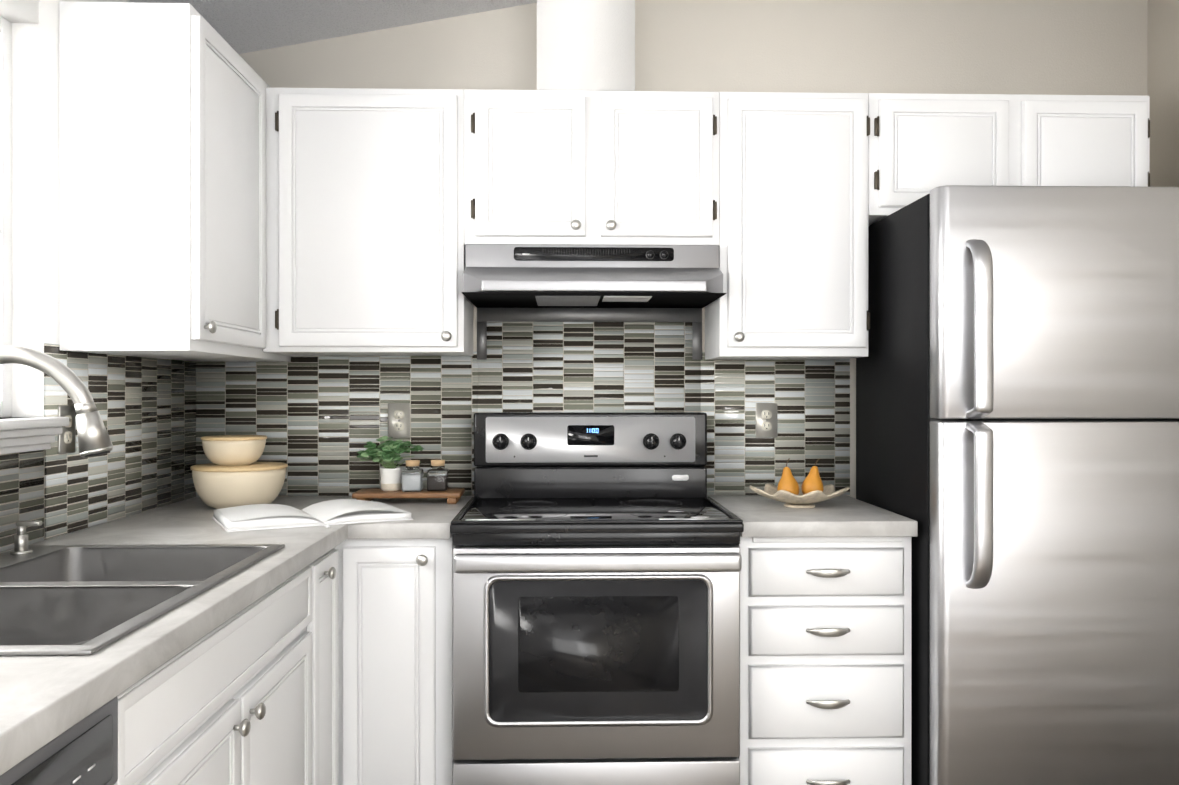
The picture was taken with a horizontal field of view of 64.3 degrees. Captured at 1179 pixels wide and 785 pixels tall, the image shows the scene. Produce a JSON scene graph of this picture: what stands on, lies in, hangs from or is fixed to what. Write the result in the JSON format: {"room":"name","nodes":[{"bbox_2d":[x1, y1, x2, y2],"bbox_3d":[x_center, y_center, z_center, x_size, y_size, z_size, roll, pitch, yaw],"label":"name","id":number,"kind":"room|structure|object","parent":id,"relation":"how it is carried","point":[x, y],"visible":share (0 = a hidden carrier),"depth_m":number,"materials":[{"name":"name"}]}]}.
{"room":"kitchen","nodes":[
{"label":"kitchen","id":0,"kind":"room"},
{"bbox_2d":[0,0,193,552],"bbox_3d":[-1.294,-0.391,0.286,0.150,3.300,5.600,0,0,-2],"label":"wall","id":1,"kind":"structure","parent":0,"point":[35,198],"depth_m":2.17,"materials":[{"name":"white paint"}]},
{"bbox_2d":[0,16,11,417],"bbox_3d":[-1.340,-0.397,1.550,0.050,0.910,1.230,0,0,-2],"label":"window","id":2,"kind":"structure","parent":1,"relation":"in","point":[5,208],"depth_m":2.14,"materials":[{"name":"plastic"}]},
{"bbox_2d":[0,417,68,454],"bbox_3d":[-1.307,0.096,1.552,0.195,0.075,1.330,0,0,-2],"label":"window sill","id":3,"kind":"structure","parent":1,"relation":"attached to","point":[22,434],"depth_m":2.08,"materials":[{"name":"plastic"}]},
{"bbox_2d":[0,343,195,552],"bbox_3d":[-1.258,0.115,1.785,0.006,0.458,2.594,0,0,-2],"label":"tile backsplash","id":4,"kind":"structure","parent":1,"relation":"attached to","point":[146,407],"depth_m":2.52,"materials":[{"name":"tile"}]},
{"bbox_2d":[58,405,75,453],"bbox_3d":[-1.266,0.089,2.273,0.007,0.116,0.072,0,0,-2],"label":"electrical outlet","id":5,"kind":"object","parent":4,"relation":"attached to","point":[67,440],"visible":0.77,"depth_m":2.27,"materials":[{"name":"silver metal"}]},
{"bbox_2d":[59,2,290,361],"bbox_3d":[-1.101,-0.518,2.666,0.357,0.834,0.838,0,0,-2],"label":"upper cabinet","id":6,"kind":"object","parent":1,"relation":"attached to","point":[162,132],"visible":0.98,"depth_m":2.25,"materials":[{"name":"white paint"}]},
{"bbox_2d":[127,0,536,53],"bbox_3d":[0.376,-1.431,0.333,3.490,0.746,5.900,0,0,-2],"label":"ceiling","id":7,"kind":"structure","parent":0,"point":[242,26],"depth_m":2.96,"materials":[{"name":"grey paint"}]},
{"bbox_2d":[239,0,1147,498],"bbox_3d":[0.294,-0.393,3.207,3.490,3.300,0.150,0,0,-2],"label":"wall","id":8,"kind":"structure","parent":0,"point":[979,46],"depth_m":3.14,"materials":[{"name":"beige paint"}]},
{"bbox_2d":[263,88,472,355],"bbox_3d":[-0.678,-0.514,2.938,0.597,0.787,0.318,0,0,-2],"label":"upper cabinet","id":9,"kind":"object","parent":8,"relation":"attached to","point":[384,207],"depth_m":2.78,"materials":[{"name":"white paint"}]},
{"bbox_2d":[196,322,849,496],"bbox_3d":[-0.211,0.211,3.115,2.168,0.892,0.006,0,0,-2],"label":"tile backsplash","id":10,"kind":"structure","parent":8,"relation":"attached to","point":[319,422],"depth_m":3.11,"materials":[{"name":"tile"}]},
{"bbox_2d":[388,403,409,437],"bbox_3d":[-0.628,0.093,3.097,0.072,0.116,0.007,0,0,-2],"label":"electrical outlet","id":11,"kind":"object","parent":10,"relation":"attached to","point":[398,420],"visible":0.98,"depth_m":3.10,"materials":[{"name":"silver metal"}]},
{"bbox_2d":[756,403,776,437],"bbox_3d":[0.591,0.093,3.132,0.072,0.116,0.007,0,0,-2],"label":"electrical outlet","id":12,"kind":"object","parent":10,"relation":"attached to","point":[766,420],"visible":1,"depth_m":3.13,"materials":[{"name":"silver metal"}]},
{"bbox_2d":[477,308,701,359],"bbox_3d":[0.001,-0.196,3.119,0.748,0.174,0.008,0,0,-2],"label":"panel","id":13,"kind":"object","parent":8,"relation":"attached to","point":[486,315],"visible":1,"depth_m":3.12,"materials":[{"name":"silver metal"}]},
{"bbox_2d":[467,89,726,247],"bbox_3d":[0.005,-0.675,2.958,0.768,0.465,0.318,0,0,-2],"label":"upper cabinet","id":14,"kind":"object","parent":8,"relation":"attached to","point":[544,166],"depth_m":2.80,"materials":[{"name":"white paint"}]},
{"bbox_2d":[537,0,634,90],"bbox_3d":[-0.015,-1.479,2.972,0.296,1.128,0.298,0,0,-2],"label":"vent duct","id":15,"kind":"object","parent":14,"relation":"on","point":[585,44],"visible":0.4,"depth_m":2.82,"materials":[{"name":"white paint"}]},
{"bbox_2d":[462,244,725,307],"bbox_3d":[0.008,-0.360,2.883,0.758,0.163,0.474,0,0,-2],"label":"range hood","id":16,"kind":"object","parent":14,"relation":"attached to","point":[577,276],"visible":1,"depth_m":2.79,"materials":[{"name":"silver metal"}]},
{"bbox_2d":[705,92,878,359],"bbox_3d":[0.615,-0.509,2.975,0.453,0.798,0.318,0,0,-2],"label":"upper cabinet","id":17,"kind":"object","parent":8,"relation":"attached to","point":[803,167],"depth_m":2.82,"materials":[{"name":"white paint"}]},
{"bbox_2d":[879,93,1149,219],"bbox_3d":[1.276,-0.723,2.994,0.866,0.370,0.318,0,0,-2],"label":"upper cabinet","id":18,"kind":"object","parent":8,"relation":"attached to","point":[927,142],"depth_m":2.84,"materials":[{"name":"white paint"}]},
{"bbox_2d":[1147,0,1178,186],"bbox_3d":[2.045,-0.391,0.381,0.150,3.300,5.600,0,0,-2],"label":"wall","id":19,"kind":"structure","parent":0,"point":[1163,57],"depth_m":3.09,"materials":[{"name":"beige paint"}]},
{"bbox_3d":[0.376,1.319,0.335,3.490,0.120,5.900,0,0,-2],"label":"floor","id":20,"kind":"structure","parent":0,"visible":0},
{"bbox_2d":[0,696,117,784],"bbox_3d":[-0.907,0.824,0.923,0.620,0.868,0.601,0,0,-2],"label":"dishwasher","id":21,"kind":"object","parent":20,"relation":"on","point":[84,751],"visible":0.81,"depth_m":1.13,"materials":[{"name":"grey metal"}]},
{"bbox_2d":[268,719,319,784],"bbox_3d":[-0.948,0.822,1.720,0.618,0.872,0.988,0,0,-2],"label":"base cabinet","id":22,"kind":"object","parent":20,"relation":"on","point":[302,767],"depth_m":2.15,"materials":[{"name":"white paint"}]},
{"bbox_2d":[320,687,343,784],"bbox_3d":[-0.966,0.822,2.356,0.618,0.872,0.284,0,0,-2],"label":"base cabinet","id":23,"kind":"object","parent":20,"relation":"on","point":[332,721],"depth_m":2.42,"materials":[{"name":"white paint"}]},
{"bbox_2d":[348,543,452,784],"bbox_3d":[-0.520,0.821,2.798,0.290,0.872,0.618,0,0,-2],"label":"base cabinet","id":24,"kind":"object","parent":20,"relation":"on","point":[400,695],"depth_m":2.49,"materials":[{"name":"white paint"}]},
{"bbox_2d":[0,496,472,784],"bbox_3d":[-0.805,0.365,1.861,0.912,0.042,2.476,0,0,-2],"label":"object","id":25,"kind":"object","parent":24,"relation":"on","point":[220,688],"depth_m":1.80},
{"bbox_2d":[10,521,41,554],"bbox_3d":[-1.174,0.302,1.956,0.060,0.068,0.040,0,0,-2],"label":"soap pump","id":26,"kind":"object","parent":25,"relation":"on","point":[21,542],"visible":1,"depth_m":1.95,"materials":[{"name":"silver metal"}]},
{"bbox_2d":[0,346,112,456],"bbox_3d":[-1.009,0.128,1.576,0.389,0.416,0.098,0,0,-2],"label":"faucet","id":27,"kind":"object","parent":25,"relation":"on","point":[94,439],"visible":1,"depth_m":1.58,"materials":[{"name":"silver metal"}]},
{"bbox_2d":[0,539,287,654],"bbox_3d":[-0.942,0.428,1.647,0.557,0.183,0.858,0,0,-2],"label":"sink","id":28,"kind":"object","parent":25,"relation":"in","point":[57,598],"depth_m":1.64,"materials":[{"name":"silver metal"}]},
{"bbox_2d":[190,462,287,508],"bbox_3d":[-1.040,0.279,2.790,0.271,0.127,0.271,0,0,-2],"label":"mixing bowl","id":29,"kind":"object","parent":25,"relation":"on","point":[218,486],"visible":0.85,"depth_m":2.69,"materials":[{"name":"beige ceramic"}]},
{"bbox_2d":[201,435,266,465],"bbox_3d":[-1.058,0.173,2.794,0.185,0.085,0.185,0,0,-2],"label":"mixing bowl","id":30,"kind":"object","parent":29,"relation":"in","point":[230,450],"visible":1,"depth_m":2.73,"materials":[{"name":"beige ceramic"}]},
{"bbox_2d":[212,499,412,531],"bbox_3d":[-0.742,0.326,2.523,0.472,0.033,0.344,0,0,-29],"label":"open book","id":31,"kind":"object","parent":25,"relation":"on","point":[253,517],"visible":1,"depth_m":2.47,"materials":[{"name":"paper"}]},
{"bbox_2d":[352,488,464,503],"bbox_3d":[-0.564,0.325,2.943,0.330,0.034,0.140,0,0,-2],"label":"wood tray","id":32,"kind":"object","parent":25,"relation":"on","point":[452,495],"visible":0.85,"depth_m":2.88,"materials":[{"name":"brown wood"}]},
{"bbox_2d":[357,436,423,490],"bbox_3d":[-0.629,0.223,2.970,0.211,0.172,0.116,0,0,-2],"label":"potted plant","id":33,"kind":"object","parent":32,"relation":"on","point":[388,452],"visible":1,"depth_m":2.94,"materials":[{"name":"green plant"}]},
{"bbox_2d":[401,460,423,491],"bbox_3d":[-0.553,0.260,2.934,0.062,0.096,0.062,0,0,-2],"label":"jar","id":34,"kind":"object","parent":32,"relation":"on","point":[412,476],"visible":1,"depth_m":2.90,"materials":[{"name":"clear glass"}]},
{"bbox_2d":[427,460,448,490],"bbox_3d":[-0.476,0.260,2.946,0.062,0.096,0.062,0,0,-2],"label":"jar","id":35,"kind":"object","parent":32,"relation":"on","point":[438,476],"visible":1,"depth_m":2.92,"materials":[{"name":"clear glass"}]},
{"bbox_2d":[450,412,743,784],"bbox_3d":[0.012,0.661,2.736,0.762,1.192,0.707,0,0,-2],"label":"stove","id":36,"kind":"object","parent":20,"relation":"on","point":[597,562],"visible":1,"depth_m":2.46,"materials":[{"name":"grey metal"}]},
{"bbox_2d":[739,539,911,784],"bbox_3d":[0.632,0.821,2.832,0.473,0.872,0.617,0,0,-2],"label":"base cabinet","id":37,"kind":"object","parent":20,"relation":"on","point":[825,624],"depth_m":2.53,"materials":[{"name":"white paint"}]},
{"bbox_2d":[707,495,917,538],"bbox_3d":[0.632,0.364,2.819,0.473,0.042,0.643,0,0,-2],"label":"countertop","id":38,"kind":"structure","parent":37,"relation":"on","point":[842,516],"depth_m":2.54,"materials":[{"name":"grey stone"}]},
{"bbox_2d":[749,483,849,507],"bbox_3d":[0.636,0.312,2.823,0.298,0.060,0.219,0,0,-2],"label":"shell bowl","id":39,"kind":"object","parent":38,"relation":"on","point":[792,500],"visible":0.9,"depth_m":2.77,"materials":[{"name":"ceramic"}]},
{"bbox_2d":[777,458,798,494],"bbox_3d":[0.599,0.260,2.825,0.066,0.125,0.066,0,0,-2],"label":"pear","id":40,"kind":"object","parent":39,"relation":"in","point":[788,482],"visible":0.81,"depth_m":2.81,"materials":[{"name":"orange food"}]},
{"bbox_2d":[801,458,823,494],"bbox_3d":[0.673,0.260,2.834,0.066,0.123,0.066,0,0,-2],"label":"pear","id":41,"kind":"object","parent":39,"relation":"in","point":[812,481],"visible":0.81,"depth_m":2.81,"materials":[{"name":"orange food"}]},
{"bbox_2d":[856,185,1178,784],"bbox_3d":[1.303,0.362,2.731,0.828,1.790,0.751,0,0,-2],"label":"fridge","id":42,"kind":"object","parent":20,"relation":"on","point":[1017,414],"visible":1,"depth_m":2.42,"materials":[{"name":"silver metal"}]}
]}

